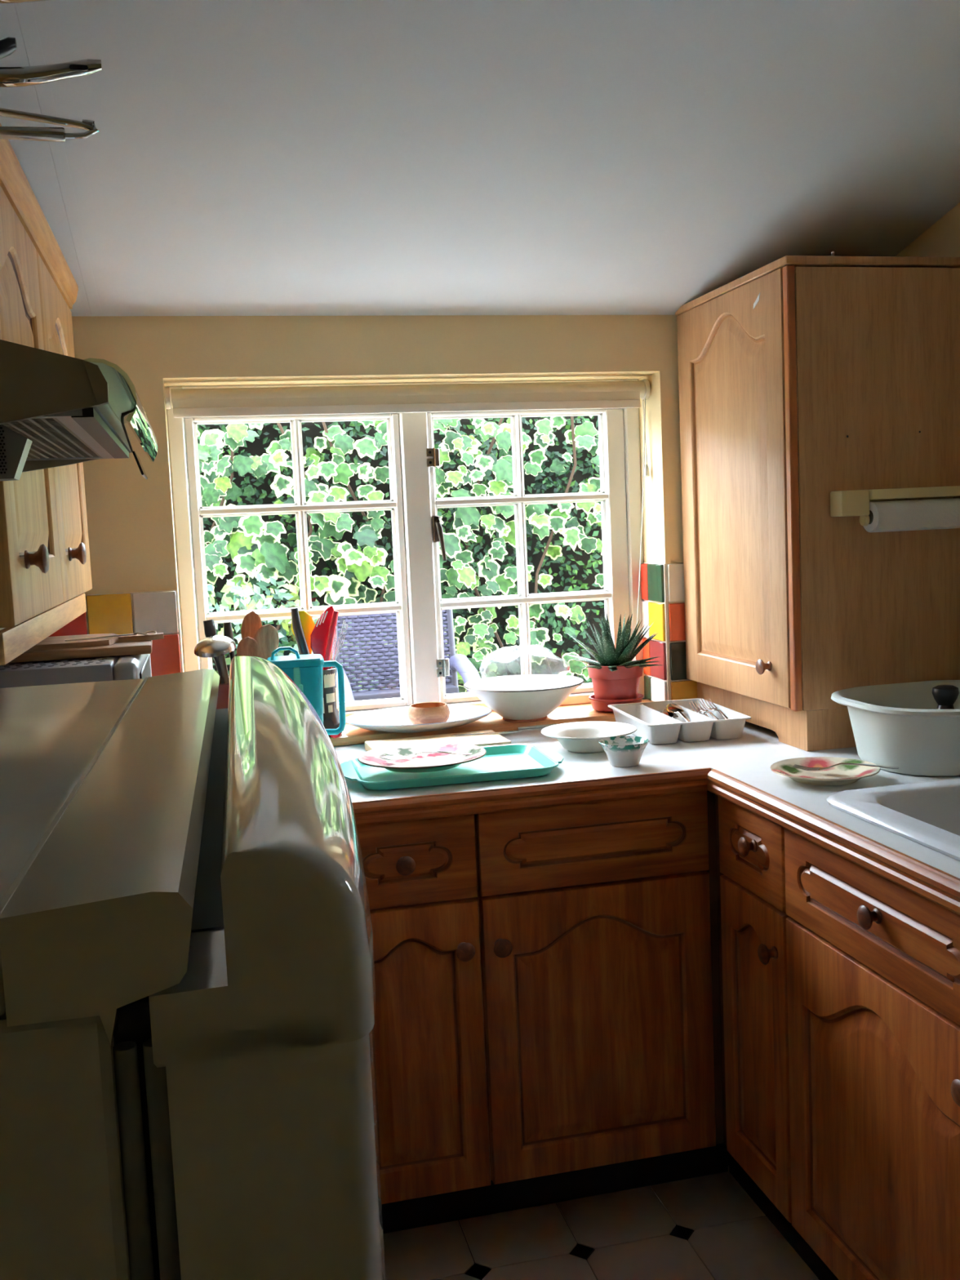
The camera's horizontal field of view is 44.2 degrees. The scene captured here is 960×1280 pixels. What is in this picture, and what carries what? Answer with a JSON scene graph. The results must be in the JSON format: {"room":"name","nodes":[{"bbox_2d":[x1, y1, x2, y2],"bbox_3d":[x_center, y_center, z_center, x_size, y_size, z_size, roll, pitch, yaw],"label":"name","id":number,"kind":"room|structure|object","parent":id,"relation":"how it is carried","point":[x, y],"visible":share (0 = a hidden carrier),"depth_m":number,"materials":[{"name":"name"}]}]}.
{"room":"kitchen","nodes":[
{"label":"kitchen","id":0,"kind":"room"},
{"bbox_2d":[48,315,697,746],"bbox_3d":[-0.143,0.148,2.822,2.260,2.050,0.288,-4,6,-13],"label":"wall","id":1,"kind":"structure","parent":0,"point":[130,516],"depth_m":2.63,"materials":[{"name":"paint"}]},
{"bbox_2d":[322,666,342,737],"bbox_3d":[-0.360,0.139,2.665,0.090,0.153,0.090,-4,6,-13],"label":"patterned vase","id":2,"kind":"object","parent":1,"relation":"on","point":[331,713],"visible":0.33,"depth_m":2.64,"materials":[{"name":"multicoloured ceramic"}]},
{"bbox_2d":[290,607,309,654],"bbox_3d":[-0.388,0.066,2.657,0.058,0.280,0.022,-4,6,-13],"label":"utensil","id":3,"kind":"object","parent":2,"relation":"in","point":[299,633],"visible":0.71,"depth_m":2.64,"materials":[{"name":"black plastic"}]},
{"bbox_2d":[291,610,315,653],"bbox_3d":[-0.392,0.069,2.670,0.057,0.272,0.013,-3,6,-5],"label":"serving spoon","id":4,"kind":"object","parent":2,"relation":"in","point":[308,624],"visible":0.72,"depth_m":2.66,"materials":[{"name":"yellow plastic"}]},
{"bbox_2d":[310,605,333,670],"bbox_3d":[-0.350,0.064,2.658,0.058,0.280,0.014,-4,6,-13],"label":"slotted spatula","id":5,"kind":"object","parent":2,"relation":"in","point":[318,637],"visible":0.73,"depth_m":2.65,"materials":[{"name":"red plastic"}]},
{"bbox_2d":[324,610,338,669],"bbox_3d":[-0.333,0.059,2.646,0.047,0.250,0.016,-2,6,2],"label":"utensil","id":6,"kind":"object","parent":2,"relation":"in","point":[332,626],"visible":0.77,"depth_m":2.63,"materials":[{"name":"red plastic"}]},
{"bbox_2d":[328,614,347,668],"bbox_3d":[-0.325,0.069,2.680,0.061,0.262,0.001,-4,6,-13],"label":"wire whisk","id":7,"kind":"object","parent":2,"relation":"in","point":[331,653],"visible":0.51,"depth_m":2.67,"materials":[{"name":"metal"}]},
{"bbox_2d":[165,378,645,717],"bbox_3d":[-0.165,-0.205,2.935,1.137,0.832,0.280,-4,6,-13],"label":"window","id":8,"kind":"structure","parent":1,"relation":"attached to","point":[417,531],"depth_m":2.85,"materials":[{"name":"white paint"}]},
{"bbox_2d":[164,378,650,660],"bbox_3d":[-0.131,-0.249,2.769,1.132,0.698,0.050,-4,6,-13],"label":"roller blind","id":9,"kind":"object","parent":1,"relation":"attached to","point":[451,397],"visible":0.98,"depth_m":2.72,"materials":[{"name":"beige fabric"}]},
{"bbox_2d":[345,704,492,733],"bbox_3d":[-0.141,0.186,2.727,0.344,0.029,0.275,-4,6,-13],"label":"platter","id":10,"kind":"object","parent":1,"relation":"on","point":[396,720],"visible":0.82,"depth_m":2.75,"materials":[{"name":"white ceramic"}]},
{"bbox_2d":[407,702,449,724],"bbox_3d":[-0.116,0.171,2.685,0.097,0.048,0.097,-4,6,-13],"label":"wooden bowl","id":11,"kind":"object","parent":10,"relation":"on","point":[424,713],"visible":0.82,"depth_m":2.65,"materials":[{"name":"brown wood"}]},
{"bbox_2d":[463,674,584,722],"bbox_3d":[0.104,0.142,2.773,0.283,0.087,0.283,-4,6,-13],"label":"serving bowl","id":12,"kind":"object","parent":1,"relation":"on","point":[522,698],"visible":1,"depth_m":2.72,"materials":[{"name":"white ceramic"}]},
{"bbox_2d":[479,644,569,690],"bbox_3d":[0.104,0.067,2.770,0.215,0.109,0.176,-4,6,-13],"label":"lid","id":13,"kind":"object","parent":12,"relation":"on","point":[550,653],"visible":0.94,"depth_m":2.76,"materials":[{"name":"plastic"}]},
{"bbox_2d":[567,613,661,712],"bbox_3d":[0.322,0.054,2.805,0.206,0.235,0.204,-4,6,-13],"label":"aloe","id":14,"kind":"object","parent":1,"relation":"on","point":[615,676],"visible":0.97,"depth_m":2.79,"materials":[{"name":"green plant"}]},
{"bbox_2d":[586,659,643,700],"bbox_3d":[0.327,0.106,2.844,0.136,0.103,0.136,-4,6,-13],"label":"pot","id":15,"kind":"object","parent":14,"relation":"attached to","point":[622,683],"depth_m":2.80,"materials":[{"name":"red ceramic"}]},
{"bbox_2d":[0,0,959,316],"bbox_3d":[0.302,-1.108,0.549,2.260,1.241,4.710,-4,6,-13],"label":"ceiling","id":16,"kind":"structure","parent":0,"point":[246,157],"depth_m":1.99,"materials":[{"name":"white paint"}]},
{"bbox_2d":[382,1151,819,1279],"bbox_3d":[0.427,1.338,0.713,2.260,0.060,4.560,-4,6,-13],"label":"floor","id":17,"kind":"structure","parent":0,"point":[708,1227],"depth_m":2.28,"materials":[{"name":"tile"}]},
{"bbox_2d":[0,656,385,1279],"bbox_3d":[-0.337,0.696,0.666,0.578,1.292,0.604,-4,6,-11],"label":"fridge","id":18,"kind":"object","parent":17,"relation":"on","point":[188,980],"visible":1,"depth_m":0.37,"materials":[{"name":"white metal"}]},
{"bbox_2d":[357,813,490,1204],"bbox_3d":[-0.183,0.657,2.422,0.263,0.718,0.598,-4,6,-13],"label":"base cabinet","id":19,"kind":"object","parent":17,"relation":"on","point":[420,875],"visible":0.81,"depth_m":2.17,"materials":[{"name":"brown wood"}]},
{"bbox_2d":[381,1142,728,1233],"bbox_3d":[-0.228,1.104,2.337,1.543,0.149,0.018,-4,6,-13],"label":"kickboard","id":20,"kind":"object","parent":17,"relation":"on","point":[493,1198],"visible":0.22,"depth_m":2.42,"materials":[{"name":"black wood"}]},
{"bbox_2d":[474,791,715,1184],"bbox_3d":[0.169,0.633,2.504,0.456,0.718,0.598,-4,6,-13],"label":"base cabinet","id":21,"kind":"object","parent":17,"relation":"on","point":[594,917],"visible":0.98,"depth_m":2.24,"materials":[{"name":"brown wood"}]},
{"bbox_2d":[706,790,726,1145],"bbox_3d":[0.477,0.638,2.317,0.059,0.718,0.064,-4,6,-13],"label":"post","id":22,"kind":"object","parent":21,"relation":"attached to","point":[713,870],"visible":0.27,"depth_m":2.30,"materials":[{"name":"brown wood"}]},
{"bbox_2d":[718,795,791,1222],"bbox_3d":[0.759,0.635,2.216,0.598,0.718,0.258,-4,6,-13],"label":"base cabinet","id":23,"kind":"object","parent":17,"relation":"on","point":[753,916],"visible":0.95,"depth_m":2.14,"materials":[{"name":"brown wood"}]},
{"bbox_2d":[728,1153,838,1279],"bbox_3d":[0.710,1.118,1.769,0.018,0.149,1.514,-4,6,-13],"label":"kickboard","id":24,"kind":"object","parent":17,"relation":"on","point":[806,1252],"visible":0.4,"depth_m":2.28,"materials":[{"name":"black wood"}]},
{"bbox_2d":[784,828,959,1279],"bbox_3d":[0.852,0.669,1.826,0.598,0.718,0.540,-4,6,-13],"label":"base cabinet","id":25,"kind":"object","parent":17,"relation":"on","point":[873,962],"visible":1,"depth_m":1.77,"materials":[{"name":"brown wood"}]},
{"bbox_2d":[333,721,959,915],"bbox_3d":[0.119,0.326,1.746,2.056,0.040,2.034,-4,6,-13],"label":"countertop","id":26,"kind":"structure","parent":25,"relation":"on","point":[738,771],"depth_m":2.14,"materials":[{"name":"white laminate"}]},
{"bbox_2d":[0,653,151,688],"bbox_3d":[-0.777,0.170,2.058,0.398,0.287,0.460,-4,6,-13],"label":"toaster","id":27,"kind":"object","parent":26,"relation":"on","point":[134,666],"visible":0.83,"depth_m":1.85,"materials":[{"name":"silver metal"}]},
{"bbox_2d":[7,640,152,663],"bbox_3d":[-0.776,0.021,2.014,0.420,0.016,0.200,-4,6,-15],"label":"chopping board","id":28,"kind":"object","parent":27,"relation":"on","point":[137,647],"visible":0.69,"depth_m":1.95,"materials":[{"name":"brown wood"}]},
{"bbox_2d":[26,630,164,651],"bbox_3d":[-0.770,0.004,2.024,0.440,0.015,0.170,-4,6,-14],"label":"chopping board","id":29,"kind":"object","parent":28,"relation":"on","point":[99,639],"visible":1,"depth_m":2.02,"materials":[{"name":"brown wood"}]},
{"bbox_2d":[216,675,229,709],"bbox_3d":[-0.506,0.171,2.478,0.138,0.180,0.138,-4,6,-13],"label":"pot","id":30,"kind":"object","parent":26,"relation":"on","point":[223,693],"visible":0.04,"depth_m":2.41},
{"bbox_2d":[203,619,223,683],"bbox_3d":[-0.546,0.096,2.518,0.085,0.280,0.024,1,6,30],"label":"utensil","id":31,"kind":"object","parent":30,"relation":"in","point":[210,629],"visible":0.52,"depth_m":2.52,"materials":[{"name":"black plastic"}]},
{"bbox_2d":[194,635,235,683],"bbox_3d":[-0.546,0.112,2.474,0.091,0.243,0.085,-4,6,-13],"label":"ladle","id":32,"kind":"object","parent":30,"relation":"in","point":[214,646],"visible":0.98,"depth_m":2.44,"materials":[{"name":"metal"}]},
{"bbox_2d":[194,635,235,657],"bbox_3d":[-0.553,0.011,2.464,0.086,0.041,0.085,-4,6,-13],"label":"bowl","id":33,"kind":"object","parent":32,"relation":"on","point":[214,646],"depth_m":2.44,"materials":[{"name":"metal"}]},
{"bbox_2d":[223,622,234,661],"bbox_3d":[-0.512,0.098,2.523,0.070,0.272,0.020,1,7,32],"label":"utensil","id":34,"kind":"object","parent":30,"relation":"in","point":[228,630],"visible":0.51,"depth_m":2.52,"materials":[{"name":"black plastic"}]},
{"bbox_2d":[236,636,258,657],"bbox_3d":[-0.478,0.120,2.455,0.048,0.256,0.016,-3,6,-4],"label":"wooden spoon","id":35,"kind":"object","parent":30,"relation":"in","point":[246,646],"visible":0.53,"depth_m":2.44,"materials":[{"name":"brown wood"}]},
{"bbox_2d":[240,611,262,639],"bbox_3d":[-0.490,0.091,2.514,0.065,0.304,0.022,-7,7,-41],"label":"wooden spoon","id":36,"kind":"object","parent":30,"relation":"in","point":[251,622],"visible":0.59,"depth_m":2.51,"materials":[{"name":"brown wood"}]},
{"bbox_2d":[253,623,279,659],"bbox_3d":[-0.456,0.104,2.507,0.079,0.276,0.014,-6,7,-33],"label":"wooden spoon","id":37,"kind":"object","parent":30,"relation":"in","point":[267,638],"visible":0.57,"depth_m":2.50,"materials":[{"name":"brown wood"}]},
{"bbox_2d":[266,646,346,734],"bbox_3d":[-0.360,0.132,2.471,0.158,0.246,0.109,-4,6,-10],"label":"water jug","id":38,"kind":"object","parent":26,"relation":"on","point":[305,671],"visible":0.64,"depth_m":2.43,"materials":[{"name":"teal plastic"}]},
{"bbox_2d":[329,733,340,737],"bbox_3d":[-0.322,0.209,2.626,0.026,0.018,0.016,-4,6,-13],"label":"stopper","id":39,"kind":"object","parent":26,"relation":"on","point":[338,735],"visible":0.5,"depth_m":2.62,"materials":[{"name":"red plastic"}]},
{"bbox_2d":[364,729,511,751],"bbox_3d":[-0.092,0.227,2.546,0.290,0.020,0.156,-4,6,-15],"label":"chopping board","id":40,"kind":"object","parent":26,"relation":"on","point":[492,739],"visible":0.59,"depth_m":2.55,"materials":[{"name":"white plastic"}]},
{"bbox_2d":[450,723,557,736],"bbox_3d":[0.056,0.199,2.608,0.245,0.012,0.020,-3,6,-9],"label":"kitchen knife","id":41,"kind":"object","parent":40,"relation":"on","point":[536,727],"visible":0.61,"depth_m":2.61,"materials":[{"name":"metal"}]},
{"bbox_2d":[340,743,563,790],"bbox_3d":[-0.057,0.248,2.311,0.433,0.021,0.262,-4,6,-11],"label":"serving tray","id":42,"kind":"object","parent":26,"relation":"on","point":[512,761],"visible":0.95,"depth_m":2.29,"materials":[{"name":"green plastic"}]},
{"bbox_2d":[357,742,486,773],"bbox_3d":[-0.112,0.231,2.289,0.249,0.021,0.249,-4,6,-13],"label":"dinner plate","id":43,"kind":"object","parent":42,"relation":"on","point":[424,762],"visible":0.98,"depth_m":2.31,"materials":[{"name":"ceramic"}]},
{"bbox_2d":[380,751,471,759],"bbox_3d":[-0.104,0.221,2.267,0.181,0.015,0.024,-1,6,15],"label":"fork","id":44,"kind":"object","parent":43,"relation":"on","point":[437,752],"visible":1,"depth_m":2.27,"materials":[{"name":"metal"}]},
{"bbox_2d":[541,721,636,753],"bbox_3d":[0.229,0.208,2.485,0.201,0.042,0.201,-4,6,-13],"label":"bowl","id":45,"kind":"object","parent":26,"relation":"on","point":[583,737],"visible":0.88,"depth_m":2.52,"materials":[{"name":"white ceramic"}]},
{"bbox_2d":[598,736,649,767],"bbox_3d":[0.282,0.220,2.310,0.100,0.048,0.100,-4,6,-13],"label":"bowl","id":46,"kind":"object","parent":26,"relation":"on","point":[620,751],"visible":1,"depth_m":2.28,"materials":[{"name":"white ceramic"}]},
{"bbox_2d":[608,698,751,744],"bbox_3d":[0.439,0.182,2.638,0.232,0.047,0.305,-4,6,-10],"label":"tray","id":47,"kind":"object","parent":26,"relation":"on","point":[660,728],"visible":0.93,"depth_m":2.54,"materials":[{"name":"white plastic"}]},
{"bbox_2d":[660,708,678,719],"bbox_3d":[0.430,0.181,2.603,0.038,0.037,0.157,-3,6,-6],"label":"spoon","id":48,"kind":"object","parent":47,"relation":"in","point":[664,711],"visible":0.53,"depth_m":2.66,"materials":[{"name":"metal"}]},
{"bbox_2d":[666,703,690,721],"bbox_3d":[0.447,0.170,2.626,0.038,0.037,0.157,-3,6,-6],"label":"spoon","id":49,"kind":"object","parent":47,"relation":"in","point":[671,708],"visible":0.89,"depth_m":2.67,"materials":[{"name":"metal"}]},
{"bbox_2d":[688,702,710,717],"bbox_3d":[0.501,0.172,2.615,0.024,0.047,0.176,-3,6,-8],"label":"fork","id":50,"kind":"object","parent":47,"relation":"in","point":[704,713],"visible":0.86,"depth_m":2.66,"materials":[{"name":"metal"}]},
{"bbox_2d":[691,700,718,719],"bbox_3d":[0.512,0.169,2.616,0.024,0.047,0.176,-4,6,-12],"label":"fork","id":51,"kind":"object","parent":47,"relation":"in","point":[712,714],"visible":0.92,"depth_m":2.65,"materials":[{"name":"metal"}]},
{"bbox_2d":[701,697,728,719],"bbox_3d":[0.533,0.164,2.620,0.024,0.047,0.176,-4,6,-10],"label":"fork","id":52,"kind":"object","parent":47,"relation":"in","point":[716,708],"visible":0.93,"depth_m":2.66,"materials":[{"name":"metal"}]},
{"bbox_2d":[675,255,959,751],"bbox_3d":[0.717,-0.289,2.603,0.414,0.964,0.542,-4,6,-13],"label":"upper cabinet","id":53,"kind":"object","parent":26,"relation":"on","point":[802,380],"depth_m":2.36,"materials":[{"name":"brown wood"}]},
{"bbox_2d":[830,485,959,525],"bbox_3d":[0.841,-0.264,2.331,0.305,0.070,0.052,-4,6,-13],"label":"holder","id":54,"kind":"object","parent":53,"relation":"attached to","point":[855,502],"visible":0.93,"depth_m":2.29,"materials":[{"name":"beige plastic"}]},
{"bbox_2d":[862,497,959,532],"bbox_3d":[0.865,-0.246,2.329,0.219,0.060,0.062,-4,6,-13],"label":"roll","id":55,"kind":"object","parent":54,"relation":"hanging from","point":[931,513],"visible":0.94,"depth_m":2.30,"materials":[{"name":"paper"}]},
{"bbox_2d":[770,756,879,786],"bbox_3d":[0.616,0.238,2.112,0.189,0.021,0.189,-5,6,-23],"label":"plate","id":56,"kind":"object","parent":26,"relation":"on","point":[841,775],"visible":0.97,"depth_m":2.13,"materials":[{"name":"ceramic"}]},
{"bbox_2d":[792,762,899,770],"bbox_3d":[0.651,0.227,2.107,0.181,0.015,0.024,0,6,26],"label":"fork","id":57,"kind":"object","parent":56,"relation":"on","point":[805,768],"visible":1,"depth_m":2.11,"materials":[{"name":"metal"}]},
{"bbox_2d":[826,778,959,861],"bbox_3d":[0.896,0.364,1.615,0.494,0.184,0.855,-4,6,-13],"label":"sink","id":58,"kind":"object","parent":26,"relation":"in","point":[926,814],"visible":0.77,"depth_m":1.94,"materials":[{"name":"white ceramic"}]},
{"bbox_2d":[831,680,959,776],"bbox_3d":[0.873,0.163,2.209,0.389,0.128,0.339,-4,6,-13],"label":"tub","id":59,"kind":"object","parent":26,"relation":"on","point":[900,725],"visible":0.94,"depth_m":2.11,"materials":[{"name":"plastic"}]},
{"bbox_2d":[932,684,959,709],"bbox_3d":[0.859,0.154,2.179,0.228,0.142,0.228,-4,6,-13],"label":"knob","id":60,"kind":"object","parent":59,"relation":"in","point":[945,695],"visible":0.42,"depth_m":2.16,"materials":[{"name":"black plastic"}]},
{"bbox_2d":[895,202,959,267],"bbox_3d":[1.418,-0.324,0.754,0.100,3.250,4.460,-4,6,-13],"label":"wall","id":61,"kind":"structure","parent":0,"point":[942,238],"depth_m":2.42,"materials":[{"name":"beige paint"}]},
{"bbox_3d":[-0.681,-0.184,0.265,0.100,3.250,4.460,-4,6,-13],"label":"wall","id":62,"kind":"structure","parent":0,"visible":0},
{"bbox_2d":[0,185,92,630],"bbox_3d":[-0.814,-0.320,1.808,0.352,0.555,1.034,-4,6,-13],"label":"upper cabinet","id":63,"kind":"object","parent":62,"relation":"attached to","point":[45,562],"visible":0.76,"depth_m":1.66,"materials":[{"name":"brown wood"}]},
{"bbox_2d":[0,123,78,309],"bbox_3d":[-0.619,-0.604,1.529,0.038,0.044,1.632,-4,6,-13],"label":"crown molding","id":64,"kind":"structure","parent":63,"relation":"attached to","point":[14,182],"depth_m":1.74,"materials":[{"name":"brown wood"}]},
{"bbox_2d":[0,592,86,666],"bbox_3d":[-0.679,-0.032,1.863,0.020,0.038,1.028,-4,6,-13],"label":"rail","id":65,"kind":"object","parent":63,"relation":"attached to","point":[15,641],"visible":0.82,"depth_m":1.64,"materials":[{"name":"brown wood"}]},
{"bbox_2d":[0,58,102,87],"bbox_3d":[-0.671,-0.655,1.393,0.435,0.085,0.244,-4,6,-13],"label":"saucepan","id":66,"kind":"object","parent":63,"relation":"on","point":[10,77],"visible":1,"depth_m":1.42,"materials":[{"name":"metal"}]},
{"bbox_2d":[0,37,17,59],"bbox_3d":[-0.734,-0.695,1.351,0.308,0.050,0.244,-1,6,19],"label":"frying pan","id":67,"kind":"object","parent":66,"relation":"on","point":[8,46],"visible":1,"depth_m":1.40,"materials":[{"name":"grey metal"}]},
{"bbox_2d":[0,0,48,3],"bbox_3d":[-0.653,-0.757,1.363,0.460,0.060,0.214,-4,6,-13],"label":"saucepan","id":68,"kind":"object","parent":67,"relation":"on","point":[1,1],"visible":1,"depth_m":1.39,"materials":[{"name":"metal"}]},
{"bbox_2d":[0,107,98,142],"bbox_3d":[-0.543,-0.612,1.396,0.176,0.040,0.022,-4,6,-13],"label":"serving tongs","id":69,"kind":"object","parent":62,"relation":"attached to","point":[24,133],"visible":1,"depth_m":1.40,"materials":[{"name":"metal"}]},
{"bbox_3d":[-0.633,-0.416,1.004,0.353,0.225,0.588,-4,6,-13],"label":"upper cabinet","id":70,"kind":"object","parent":62,"relation":"attached to","visible":0},
{"bbox_2d":[0,339,157,480],"bbox_3d":[-0.558,-0.226,1.065,0.497,0.202,0.500,-4,6,-13],"label":"hood","id":71,"kind":"object","parent":70,"relation":"attached to","point":[56,410],"visible":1,"depth_m":0.90,"materials":[{"name":"grey metal"}]},
{"label":"outside","id":72,"kind":"structure","parent":0,"visible":0},
{"bbox_3d":[-0.118,0.801,5.153,10.000,0.200,4.090,-4,6,-13],"label":"ground","id":73,"kind":"structure","parent":72,"visible":0},
{"bbox_2d":[195,571,382,690],"bbox_3d":[-0.726,0.308,3.997,0.834,1.082,0.356,-4,6,-13],"label":"shrub","id":74,"kind":"object","parent":73,"relation":"on","point":[259,601],"visible":0.06,"depth_m":3.94,"materials":[{"name":"green plant"}]},
{"bbox_2d":[183,415,604,693],"bbox_3d":[-0.378,-0.103,4.221,4.452,1.805,0.312,-4,6,-13],"label":"ivy","id":75,"kind":"object","parent":73,"relation":"on","point":[242,539],"visible":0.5,"depth_m":4.17,"materials":[{"name":"green plant"}]},
{"bbox_2d":[183,415,606,692],"bbox_3d":[-0.327,-0.126,4.458,6.602,1.836,0.589,-4,6,-13],"label":"hedge","id":76,"kind":"object","parent":73,"relation":"on","point":[576,570],"visible":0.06,"depth_m":4.50,"materials":[{"name":"green plant"}]},
{"bbox_2d":[331,600,480,702],"bbox_3d":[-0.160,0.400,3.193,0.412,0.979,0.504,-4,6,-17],"label":"roof","id":77,"kind":"object","parent":73,"relation":"on","point":[460,663],"visible":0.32,"depth_m":3.35,"materials":[{"name":"tile"}]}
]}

